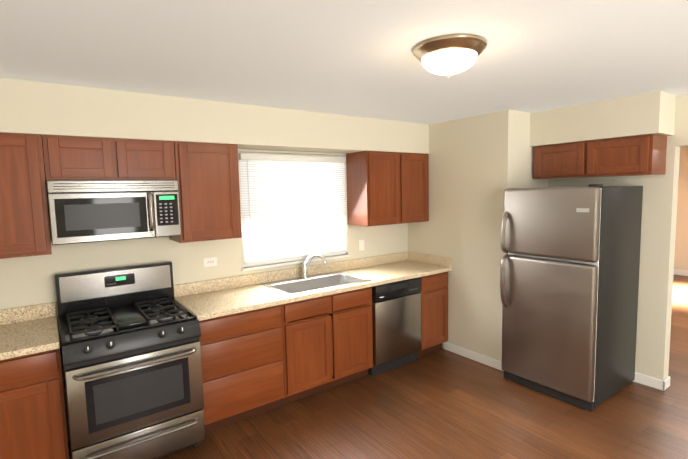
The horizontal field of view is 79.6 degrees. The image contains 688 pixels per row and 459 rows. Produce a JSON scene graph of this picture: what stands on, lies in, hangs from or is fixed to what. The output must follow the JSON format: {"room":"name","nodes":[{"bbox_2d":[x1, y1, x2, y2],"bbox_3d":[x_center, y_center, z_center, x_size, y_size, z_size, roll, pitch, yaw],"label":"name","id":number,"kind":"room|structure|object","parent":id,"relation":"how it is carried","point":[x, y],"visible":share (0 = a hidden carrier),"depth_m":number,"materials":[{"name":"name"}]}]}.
{"room":"kitchen","nodes":[
{"label":"kitchen","id":0,"kind":"room"},
{"bbox_2d":[0,144,407,439],"bbox_3d":[-1.102,0.215,3.582,4.480,2.430,0.120,-5,7,-36],"label":"wall","id":1,"kind":"structure","parent":0,"point":[27,281],"depth_m":3.23,"materials":[{"name":"paint"}]},
{"bbox_2d":[0,133,51,258],"bbox_3d":[-2.303,-0.185,2.385,0.952,0.733,0.350,-5,7,-36],"label":"upper cabinet","id":2,"kind":"object","parent":1,"relation":"attached to","point":[24,225],"visible":1,"depth_m":2.46,"materials":[{"name":"brown wood"}]},
{"bbox_2d":[42,135,175,181],"bbox_3d":[-1.612,-0.475,2.866,0.760,0.276,0.350,-5,7,-36],"label":"upper cabinet","id":3,"kind":"object","parent":1,"relation":"attached to","point":[72,158],"visible":1,"depth_m":2.70,"materials":[{"name":"brown wood"}]},
{"bbox_2d":[46,180,180,244],"bbox_3d":[-1.574,-0.135,2.856,0.756,0.393,0.447,-5,7,-36],"label":"microwave","id":4,"kind":"object","parent":3,"relation":"attached to","point":[88,211],"visible":1,"depth_m":2.69,"materials":[{"name":"silver metal"}]},
{"bbox_2d":[169,141,241,242],"bbox_3d":[-1.104,-0.292,3.248,0.469,0.733,0.350,-5,7,-36],"label":"upper cabinet","id":5,"kind":"object","parent":1,"relation":"attached to","point":[207,176],"visible":0.96,"depth_m":3.10,"materials":[{"name":"brown wood"}]},
{"bbox_2d":[203,257,216,266],"bbox_3d":[-1.128,0.275,3.488,0.116,0.072,0.008,-5,7,-36],"label":"electrical outlet plate","id":6,"kind":"object","parent":1,"relation":"attached to","point":[207,262],"visible":1,"depth_m":3.48,"materials":[{"name":"white plastic"}]},
{"bbox_2d":[238,152,350,270],"bbox_3d":[-0.457,-0.199,3.982,1.190,1.046,0.120,-5,7,-36],"label":"window","id":7,"kind":"structure","parent":1,"relation":"in","point":[279,263],"depth_m":3.86,"materials":[{"name":"white"}]},
{"bbox_2d":[238,153,346,264],"bbox_3d":[-0.440,-0.216,3.955,1.126,0.980,0.058,-5,7,-36],"label":"window blind slats","id":8,"kind":"object","parent":7,"relation":"attached to","point":[293,206],"visible":0.88,"depth_m":3.91,"materials":[{"name":"white plastic"}]},
{"bbox_2d":[359,239,364,250],"bbox_3d":[0.193,0.167,4.437,0.072,0.116,0.014,-5,7,-36],"label":"switch plate","id":9,"kind":"object","parent":1,"relation":"attached to","point":[361,244],"visible":1,"depth_m":4.43,"materials":[{"name":"white plastic"}]},
{"bbox_2d":[346,151,428,226],"bbox_3d":[0.483,-0.434,4.391,0.868,0.733,0.350,-5,7,-36],"label":"upper cabinet","id":10,"kind":"object","parent":1,"relation":"attached to","point":[386,188],"visible":0.98,"depth_m":4.19,"materials":[{"name":"brown wood"}]},
{"bbox_2d":[0,78,428,153],"bbox_3d":[-0.943,-0.830,3.334,4.359,0.309,0.337,-5,7,-36],"label":"soffit","id":11,"kind":"structure","parent":0,"point":[34,107],"depth_m":2.99,"materials":[{"name":"paint"}]},
{"bbox_2d":[0,0,687,124],"bbox_3d":[3.117,-1.103,3.067,10.900,0.100,5.940,-5,7,-36],"label":"ceiling","id":12,"kind":"structure","parent":0,"point":[356,58],"depth_m":2.06,"materials":[{"name":"paint"}]},
{"bbox_2d":[412,34,486,77],"bbox_3d":[0.519,-0.825,2.043,0.356,0.146,0.356,-5,7,-36],"label":"ceiling light","id":13,"kind":"object","parent":12,"relation":"attached to","point":[450,54],"visible":1,"depth_m":1.94,"materials":[{"name":"white glass"}]},
{"bbox_2d":[68,274,687,458],"bbox_3d":[3.173,1.416,3.301,10.900,0.100,5.940,-5,7,-36],"label":"floor","id":14,"kind":"structure","parent":0,"point":[442,403],"depth_m":3.09,"materials":[{"name":"brown wood"}]},
{"bbox_2d":[0,348,68,458],"bbox_3d":[-2.195,1.131,2.397,0.948,0.874,0.616,-5,7,-36],"label":"base cabinet","id":15,"kind":"object","parent":14,"relation":"on","point":[32,417],"visible":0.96,"depth_m":2.33,"materials":[{"name":"brown wood"}]},
{"bbox_2d":[0,302,59,359],"bbox_3d":[-2.199,0.626,2.338,0.952,0.139,0.648,-5,7,-36],"label":"countertop","id":16,"kind":"structure","parent":15,"relation":"on","point":[28,330],"depth_m":2.57,"materials":[{"name":"stone"}]},
{"bbox_2d":[55,261,204,458],"bbox_3d":[-1.438,0.906,2.796,0.756,1.215,0.780,-5,7,-36],"label":"range","id":17,"kind":"object","parent":14,"relation":"on","point":[131,356],"visible":1,"depth_m":2.61,"materials":[{"name":"silver metal"}]},
{"bbox_2d":[199,305,284,432],"bbox_3d":[-0.917,1.017,3.317,0.660,0.874,0.616,-5,7,-36],"label":"drawers","id":18,"kind":"object","parent":14,"relation":"on","point":[242,360],"visible":0.67,"depth_m":3.06,"materials":[{"name":"brown wood"}]},
{"bbox_2d":[281,287,372,405],"bbox_3d":[-0.276,0.960,3.779,0.916,0.874,0.616,-5,7,-36],"label":"base cabinet","id":19,"kind":"object","parent":14,"relation":"on","point":[327,341],"visible":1,"depth_m":3.50,"materials":[{"name":"brown wood"}]},
{"bbox_2d":[174,251,451,320],"bbox_3d":[-0.123,0.441,3.833,2.632,0.139,0.648,-5,7,-36],"label":"countertop","id":20,"kind":"structure","parent":19,"relation":"on","point":[208,299],"depth_m":3.64,"materials":[{"name":"stone"}]},
{"bbox_2d":[301,252,326,278],"bbox_3d":[-0.284,0.344,3.890,0.183,0.232,0.217,-5,7,-36],"label":"faucet","id":21,"kind":"object","parent":20,"relation":"on","point":[310,257],"visible":1,"depth_m":3.90,"materials":[{"name":"silver metal"}]},
{"bbox_2d":[261,271,370,295],"bbox_3d":[-0.243,0.568,3.763,0.860,0.192,0.550,-5,7,-36],"label":"sink","id":22,"kind":"object","parent":20,"relation":"in","point":[300,285],"visible":0.56,"depth_m":3.87,"materials":[{"name":"silver metal"}]},
{"bbox_2d":[368,277,421,375],"bbox_3d":[0.359,0.907,4.204,0.606,0.872,0.616,-5,7,-36],"label":"dishwasher","id":23,"kind":"object","parent":14,"relation":"on","point":[396,314],"visible":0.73,"depth_m":3.94,"materials":[{"name":"silver metal"}]},
{"bbox_2d":[418,272,447,356],"bbox_3d":[0.768,0.867,4.530,0.434,0.874,0.616,-5,7,-36],"label":"base cabinet","id":24,"kind":"object","parent":14,"relation":"on","point":[434,314],"visible":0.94,"depth_m":4.28,"materials":[{"name":"brown wood"}]},
{"bbox_2d":[444,342,502,370],"bbox_3d":[1.308,1.282,4.199,0.012,0.085,0.743,-5,7,-36],"label":"baseboard","id":25,"kind":"structure","parent":14,"relation":"on","point":[491,362],"depth_m":4.18,"materials":[{"name":"white wood"}]},
{"bbox_2d":[408,109,547,361],"bbox_3d":[1.418,0.063,4.610,0.820,2.430,1.400,-5,7,-36],"label":"wall block","id":26,"kind":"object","parent":14,"relation":"on","point":[479,165],"visible":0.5,"depth_m":4.09,"materials":[{"name":"paint"}]},
{"bbox_2d":[500,184,642,411],"bbox_3d":[1.940,0.490,3.591,0.928,1.744,0.766,-5,7,-36],"label":"refrigerator","id":27,"kind":"object","parent":14,"relation":"on","point":[569,273],"visible":1,"depth_m":3.30,"materials":[{"name":"stainless steel"},{"name":"black enamel"}]},
{"bbox_2d":[530,91,675,146],"bbox_3d":[2.202,-0.925,3.604,0.339,0.309,1.019,-5,7,-36],"label":"soffit","id":28,"kind":"structure","parent":0,"point":[643,114],"depth_m":3.38,"materials":[{"name":"paint"}]},
{"bbox_2d":[548,94,687,380],"bbox_3d":[3.380,0.214,2.505,0.120,2.430,4.320,-5,7,-36],"label":"wall","id":29,"kind":"structure","parent":0,"point":[658,234],"depth_m":3.48,"materials":[{"name":"paint"}]},
{"bbox_2d":[533,134,666,178],"bbox_3d":[2.206,-0.619,3.650,0.320,0.306,0.960,-5,7,-36],"label":"upper cabinet","id":30,"kind":"object","parent":29,"relation":"attached to","point":[635,155],"visible":1,"depth_m":3.45,"materials":[{"name":"brown wood"}]},
{"bbox_2d":[633,372,666,390],"bbox_3d":[2.391,1.285,3.897,0.013,0.085,1.043,-5,7,-36],"label":"baseboard","id":31,"kind":"structure","parent":29,"relation":"attached to","point":[662,385],"depth_m":3.55,"materials":[{"name":"white wood"}]},
{"bbox_2d":[674,146,687,269],"bbox_3d":[7.472,-0.237,6.374,0.120,2.430,5.820,-5,7,-36],"label":"wall","id":32,"kind":"structure","parent":0,"point":[681,252],"depth_m":7.78,"materials":[{"name":"paint"}]},
{"bbox_2d":[674,269,687,275],"bbox_3d":[7.480,0.929,6.394,0.013,0.105,5.700,-5,7,-36],"label":"baseboard","id":33,"kind":"structure","parent":32,"relation":"attached to","point":[680,272],"depth_m":7.86,"materials":[{"name":"white"}]}
]}

